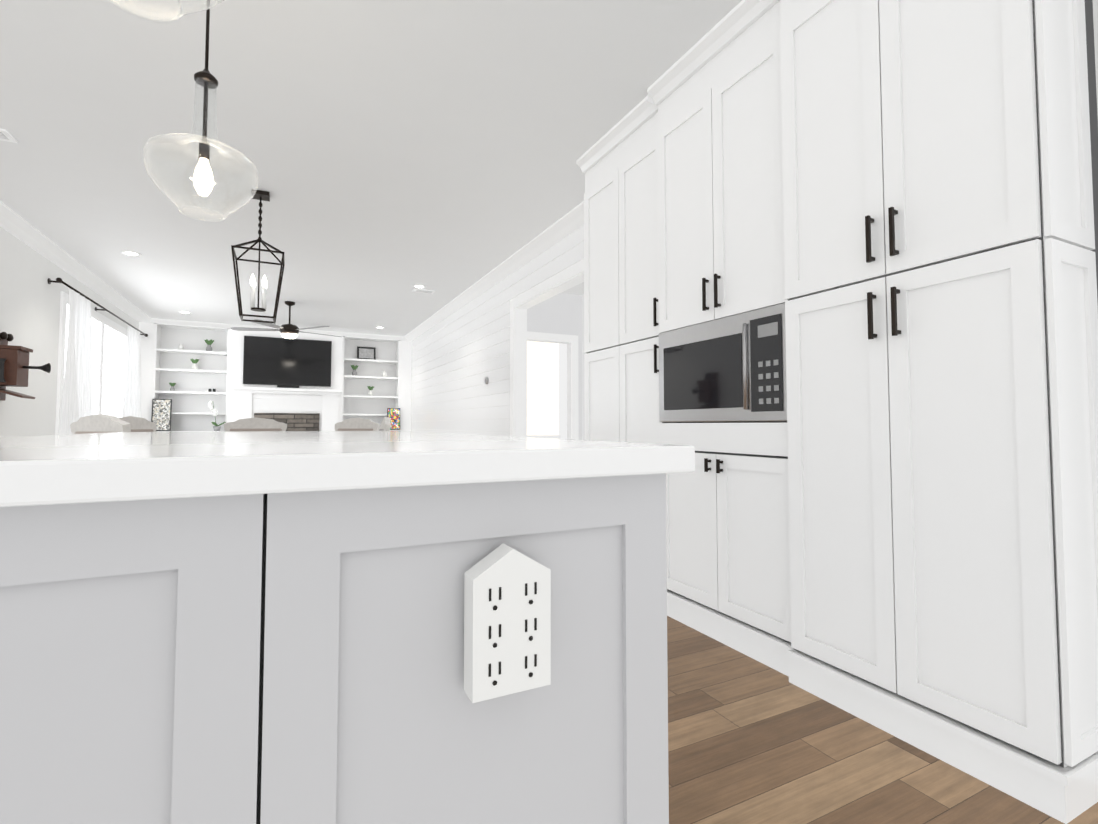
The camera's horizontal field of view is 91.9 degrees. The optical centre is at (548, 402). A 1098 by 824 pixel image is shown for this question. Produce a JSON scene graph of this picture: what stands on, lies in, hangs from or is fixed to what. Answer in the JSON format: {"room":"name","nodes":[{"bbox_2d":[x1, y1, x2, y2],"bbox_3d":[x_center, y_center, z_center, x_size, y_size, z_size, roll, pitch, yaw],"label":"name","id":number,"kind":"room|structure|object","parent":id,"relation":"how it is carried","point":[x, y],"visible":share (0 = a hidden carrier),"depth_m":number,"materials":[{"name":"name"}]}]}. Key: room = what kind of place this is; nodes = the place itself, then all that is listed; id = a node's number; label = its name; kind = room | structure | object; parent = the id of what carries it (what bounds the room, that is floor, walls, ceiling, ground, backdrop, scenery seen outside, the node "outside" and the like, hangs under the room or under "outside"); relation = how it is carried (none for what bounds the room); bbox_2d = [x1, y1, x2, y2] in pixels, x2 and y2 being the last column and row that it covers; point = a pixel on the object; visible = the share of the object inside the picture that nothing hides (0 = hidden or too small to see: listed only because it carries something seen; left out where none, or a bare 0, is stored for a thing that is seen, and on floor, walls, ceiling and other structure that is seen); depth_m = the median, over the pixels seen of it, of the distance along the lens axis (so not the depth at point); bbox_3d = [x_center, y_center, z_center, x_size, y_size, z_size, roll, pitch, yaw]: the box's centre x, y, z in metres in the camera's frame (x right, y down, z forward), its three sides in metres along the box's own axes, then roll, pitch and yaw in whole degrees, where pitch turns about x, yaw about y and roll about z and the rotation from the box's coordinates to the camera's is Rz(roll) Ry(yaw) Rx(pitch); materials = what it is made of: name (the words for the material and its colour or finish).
{"room":"kitchen","nodes":[
{"label":"kitchen","id":0,"kind":"room"},
{"bbox_2d":[0,227,138,436],"bbox_3d":[-3.833,-0.296,2.741,0.120,2.710,13.400,1,-3,-26],"label":"wall","id":1,"kind":"structure","parent":0,"point":[30,296],"depth_m":5.04,"materials":[{"name":"paint"}]},
{"bbox_2d":[0,332,50,400],"bbox_3d":[-4.415,-0.303,4.445,0.335,0.564,0.348,1,-3,-26],"label":"phone","id":2,"kind":"object","parent":1,"relation":"attached to","point":[15,367],"visible":1,"depth_m":4.37,"materials":[{"name":"brown wood"}]},
{"bbox_2d":[0,201,151,322],"bbox_3d":[-3.727,-1.590,2.847,0.115,0.115,13.400,1,-3,-26],"label":"crown molding","id":3,"kind":"structure","parent":1,"relation":"attached to","point":[15,224],"depth_m":5.44,"materials":[{"name":"white wood"}]},
{"bbox_2d":[55,291,127,434],"bbox_3d":[-5.753,-0.173,6.810,0.029,1.900,2.800,1,-3,-26],"label":"window","id":4,"kind":"structure","parent":1,"relation":"in","point":[109,352],"depth_m":6.85,"materials":[{"name":"white glass"}]},
{"bbox_2d":[48,278,147,336],"bbox_3d":[-5.714,-1.156,6.887,0.133,0.060,3.680,1,-3,-26],"label":"curtain rod","id":5,"kind":"object","parent":1,"relation":"attached to","point":[58,280],"visible":0.88,"depth_m":6.22,"materials":[{"name":"brown metal"}]},
{"bbox_2d":[59,290,92,434],"bbox_3d":[-5.074,-0.001,5.800,0.204,2.348,1.100,1,-3,-26],"label":"curtain","id":6,"kind":"object","parent":5,"relation":"hanging from","point":[76,402],"visible":0.6,"depth_m":5.69,"materials":[{"name":"white fabric"}]},
{"bbox_2d":[122,326,141,417],"bbox_3d":[-6.077,0.083,7.834,0.204,2.348,1.100,1,-3,-26],"label":"curtain","id":7,"kind":"object","parent":5,"relation":"hanging from","point":[132,400],"visible":0.52,"depth_m":7.73,"materials":[{"name":"white fabric"}]},
{"bbox_2d":[152,318,403,339],"bbox_3d":[-4.763,-1.307,9.736,4.110,0.115,0.115,1,-3,-26],"label":"crown molding","id":8,"kind":"structure","parent":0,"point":[154,320],"depth_m":9.44,"materials":[{"name":"white wood"}]},
{"bbox_2d":[0,0,741,335],"bbox_3d":[-0.536,-1.623,4.421,7.470,0.080,13.640,1,-3,-26],"label":"ceiling","id":9,"kind":"structure","parent":0,"point":[394,151],"depth_m":3.21,"materials":[{"name":"paint"}]},
{"bbox_2d":[0,129,17,142],"bbox_3d":[-3.397,-1.625,3.179,0.270,0.015,0.150,1,-3,-26],"label":"ceiling vent","id":10,"kind":"object","parent":9,"relation":"in","point":[6,135],"visible":1,"depth_m":3.23,"materials":[{"name":"white metal"}]},
{"bbox_2d":[120,251,141,256],"bbox_3d":[-4.300,-1.535,5.463,0.180,0.008,0.180,1,-3,-26],"label":"recessed light","id":11,"kind":"object","parent":9,"relation":"in","point":[133,254],"visible":0.96,"depth_m":5.46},
{"bbox_2d":[110,0,223,23],"bbox_3d":[-0.765,-1.240,1.008,0.350,0.963,0.350,1,-3,-26],"label":"pendant light","id":12,"kind":"object","parent":9,"relation":"hanging from","point":[175,16],"visible":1,"depth_m":1.08,"materials":[{"name":"clear glass"}]},
{"bbox_2d":[178,311,191,313],"bbox_3d":[-5.714,-1.417,8.332,0.180,0.008,0.180,1,-3,-26],"label":"recessed light","id":13,"kind":"object","parent":9,"relation":"in","point":[183,312],"visible":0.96,"depth_m":8.32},
{"bbox_2d":[143,0,258,222],"bbox_3d":[-1.248,-1.180,1.932,0.350,1.008,0.350,1,-3,-26],"label":"pendant light","id":14,"kind":"object","parent":9,"relation":"hanging from","point":[205,78],"visible":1,"depth_m":1.91,"materials":[{"name":"clear glass"}]},
{"bbox_2d":[231,189,284,323],"bbox_3d":[-2.198,-1.112,4.027,0.340,0.970,0.340,1,-3,-26],"label":"lantern chandelier","id":15,"kind":"object","parent":9,"relation":"hanging from","point":[260,195],"visible":1,"depth_m":4.00,"materials":[{"name":"brown metal"}]},
{"bbox_2d":[231,301,341,338],"bbox_3d":[-3.758,-1.183,7.673,1.470,0.529,1.413,1,-3,-26],"label":"ceiling fan","id":16,"kind":"object","parent":9,"relation":"hanging from","point":[289,331],"visible":1,"depth_m":7.53,"materials":[{"name":"brown metal"}]},
{"bbox_2d":[412,285,425,288],"bbox_3d":[-1.654,-1.481,6.765,0.180,0.008,0.180,1,-3,-26],"label":"recessed light","id":17,"kind":"object","parent":9,"relation":"in","point":[419,286],"visible":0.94,"depth_m":6.76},
{"bbox_2d":[412,288,434,293],"bbox_3d":[-1.652,-1.468,6.989,0.270,0.015,0.150,1,-3,-26],"label":"ceiling vent","id":18,"kind":"object","parent":9,"relation":"in","point":[423,291],"visible":1,"depth_m":6.97,"materials":[{"name":"white metal"}]},
{"bbox_2d":[527,293,581,439],"bbox_3d":[-0.158,-0.122,6.955,1.260,2.710,0.120,1,-3,-26],"label":"wall","id":19,"kind":"structure","parent":0,"point":[561,313],"depth_m":7.13,"materials":[{"name":"paint"}]},
{"bbox_2d":[527,331,578,439],"bbox_3d":[0.007,0.158,6.948,0.860,2.150,0.018,1,-3,-26],"label":"door frame","id":20,"kind":"structure","parent":19,"relation":"attached to","point":[572,340],"depth_m":7.09,"materials":[{"name":"white wood"}]},
{"bbox_2d":[582,295,584,439],"bbox_3d":[1.344,-0.182,5.512,0.120,2.710,4.040,1,-3,-26],"label":"wall","id":21,"kind":"structure","parent":0,"point":[583,419],"depth_m":7.18,"materials":[{"name":"paint"}]},
{"bbox_2d":[411,0,1097,431],"bbox_3d":[0.065,-0.217,4.660,0.370,2.710,13.400,1,-3,-26],"label":"wall","id":22,"kind":"structure","parent":0,"point":[1095,12],"depth_m":1.43,"materials":[{"name":"paint"}]},
{"bbox_2d":[404,201,583,340],"bbox_3d":[-1.173,-1.410,7.239,0.115,0.115,7.770,1,-3,-26],"label":"crown molding","id":23,"kind":"structure","parent":22,"relation":"attached to","point":[573,220],"depth_m":5.60,"materials":[{"name":"white wood"}]},
{"bbox_2d":[411,225,583,435],"bbox_3d":[-1.126,-0.059,7.207,0.012,2.604,7.770,1,-3,-26],"label":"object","id":24,"kind":"structure","parent":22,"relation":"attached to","point":[479,325],"depth_m":6.84,"materials":[{"name":"white wood"}]},
{"bbox_2d":[510,259,583,436],"bbox_3d":[0.111,-0.009,4.841,0.156,2.310,2.100,1,-3,-26],"label":"door frame","id":25,"kind":"structure","parent":22,"relation":"attached to","point":[571,276],"depth_m":5.67,"materials":[{"name":"white wood"}]},
{"bbox_2d":[667,616,1097,823],"bbox_3d":[-0.536,1.165,4.306,7.470,0.080,13.640,1,-3,-26],"label":"floor","id":26,"kind":"structure","parent":0,"point":[751,740],"depth_m":1.48,"materials":[{"name":"brown wood"}]},
{"bbox_2d":[151,323,229,431],"bbox_3d":[-5.964,0.014,8.861,1.070,2.595,0.520,1,-3,-26],"label":"built-in shelves","id":27,"kind":"object","parent":26,"relation":"on","point":[191,396],"visible":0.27,"depth_m":9.04,"materials":[{"name":"white wood"}]},
{"bbox_2d":[151,399,171,430],"bbox_3d":[-6.249,0.195,8.559,0.260,0.520,0.066,1,-3,-26],"label":"framed artwork","id":28,"kind":"object","parent":27,"relation":"on","point":[161,414],"visible":0.86,"depth_m":8.55,"materials":[{"name":"black paper"}]},
{"bbox_2d":[169,339,215,391],"bbox_3d":[-6.004,-0.635,8.957,0.659,0.897,0.130,1,-3,-26],"label":"vases","id":29,"kind":"object","parent":27,"relation":"on","point":[195,361],"visible":0.98,"depth_m":8.95,"materials":[{"name":"white ceramic"}]},
{"bbox_2d":[208,401,225,430],"bbox_3d":[-5.553,0.218,8.871,0.266,0.504,0.217,1,-3,-26],"label":"orchid","id":30,"kind":"object","parent":27,"relation":"on","point":[216,427],"visible":1,"depth_m":8.83,"materials":[{"name":"white plant"}]},
{"bbox_2d":[139,322,411,430],"bbox_3d":[-4.627,0.036,9.391,4.334,2.595,0.750,1,-3,-26],"label":"wall","id":31,"kind":"structure","parent":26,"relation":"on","point":[309,408],"depth_m":9.34,"materials":[{"name":"paint"}]},
{"bbox_2d":[243,336,331,387],"bbox_3d":[-4.598,-0.703,9.376,1.390,0.870,0.048,1,-3,-26],"label":"screen","id":32,"kind":"object","parent":31,"relation":"attached to","point":[286,363],"visible":0.98,"depth_m":9.34,"materials":[{"name":"black glass"}]},
{"bbox_2d":[0,475,668,823],"bbox_3d":[-0.853,0.573,1.528,1.207,0.876,2.220,1,-3,-26],"label":"kitchen island","id":33,"kind":"object","parent":26,"relation":"on","point":[248,627],"depth_m":0.60,"materials":[{"name":"grey wood"}]},
{"bbox_2d":[0,431,694,510],"bbox_3d":[-0.825,0.116,1.561,1.209,0.040,2.284,1,-3,-26],"label":"island countertop","id":34,"kind":"structure","parent":33,"relation":"on","point":[90,469],"depth_m":0.62,"materials":[{"name":"white stone"}]},
{"bbox_2d":[464,543,550,702],"bbox_3d":[-0.052,0.271,0.674,0.104,0.177,0.036,1,-3,-26],"label":"power outlet","id":35,"kind":"object","parent":33,"relation":"attached to","point":[507,620],"visible":1,"depth_m":0.66,"materials":[{"name":"white plastic"}]},
{"bbox_2d":[341,336,401,430],"bbox_3d":[-3.398,0.066,10.123,1.070,2.595,0.520,1,-3,-26],"label":"built-in shelves","id":36,"kind":"object","parent":26,"relation":"on","point":[358,401],"visible":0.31,"depth_m":10.31,"materials":[{"name":"white wood"}]},
{"bbox_2d":[351,346,386,395],"bbox_3d":[-3.469,-0.610,10.226,0.670,0.952,0.166,1,-3,-26],"label":"vases","id":37,"kind":"object","parent":36,"relation":"on","point":[366,352],"visible":0.94,"depth_m":10.24,"materials":[{"name":"grey ceramic"}]},
{"bbox_2d":[387,408,399,429],"bbox_3d":[-2.972,0.311,10.165,0.240,0.420,0.057,1,-3,-26],"label":"framed artwork","id":38,"kind":"object","parent":36,"relation":"on","point":[393,414],"visible":0.79,"depth_m":10.16,"materials":[{"name":"multicoloured paper"}]},
{"bbox_2d":[527,341,560,438],"bbox_3d":[-0.212,0.101,7.394,0.900,2.300,0.270,1,-3,-26],"label":"door","id":39,"kind":"structure","parent":26,"relation":"on","point":[542,389],"depth_m":7.59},
{"bbox_2d":[576,89,647,442],"bbox_3d":[0.568,-0.275,3.227,0.487,2.708,0.851,1,-3,-26],"label":"tall cabinet","id":40,"kind":"object","parent":26,"relation":"on","point":[615,168],"depth_m":3.17,"materials":[{"name":"white wood"}]},
{"bbox_2d":[648,0,783,673],"bbox_3d":[0.934,-0.306,2.485,0.487,2.708,0.806,1,-3,-26],"label":"tall cabinet","id":41,"kind":"object","parent":26,"relation":"on","point":[714,321],"depth_m":2.36,"materials":[{"name":"white wood"}]},
{"bbox_2d":[772,0,1097,823],"bbox_3d":[1.281,-0.335,1.780,0.487,2.708,0.766,1,-3,-26],"label":"tall cabinet","id":42,"kind":"object","parent":26,"relation":"on","point":[840,296],"depth_m":1.52,"materials":[{"name":"white wood"}]},
{"bbox_3d":[-2.228,1.110,4.088,2.520,0.012,2.520,1,-3,-26],"label":"rug","id":43,"kind":"object","parent":26,"relation":"on","visible":0},
{"bbox_2d":[70,414,130,433],"bbox_3d":[-2.666,0.576,3.464,0.524,1.001,0.553,-1,-3,22],"label":"chair","id":44,"kind":"object","parent":43,"relation":"on","point":[100,423],"visible":0.21,"depth_m":3.22,"materials":[{"name":"beige fabric"}]},
{"bbox_2d":[119,416,156,431],"bbox_3d":[-3.010,0.603,4.106,0.553,1.001,0.524,0,-2,-1],"label":"chair","id":45,"kind":"object","parent":43,"relation":"on","point":[138,424],"visible":0.06,"depth_m":4.20,"materials":[{"name":"beige fabric"}]},
{"bbox_2d":[224,418,286,431],"bbox_3d":[-2.638,0.631,4.785,0.524,1.001,0.553,1,-3,-31],"label":"chair","id":46,"kind":"object","parent":43,"relation":"on","point":[255,424],"visible":0.1,"depth_m":4.99,"materials":[{"name":"beige fabric"}]},
{"bbox_2d":[335,418,380,430],"bbox_3d":[-1.931,0.633,4.853,0.524,1.001,0.553,-1,-3,22],"label":"chair","id":47,"kind":"object","parent":43,"relation":"on","point":[356,424],"visible":0.1,"depth_m":5.07,"materials":[{"name":"beige fabric"}]},
{"bbox_2d":[379,417,390,430],"bbox_3d":[-1.602,0.613,4.352,0.553,1.001,0.524,1,-3,-21],"label":"chair","id":48,"kind":"object","parent":43,"relation":"on","point":[385,424],"visible":0.15,"depth_m":4.30,"materials":[{"name":"beige fabric"}]}
]}

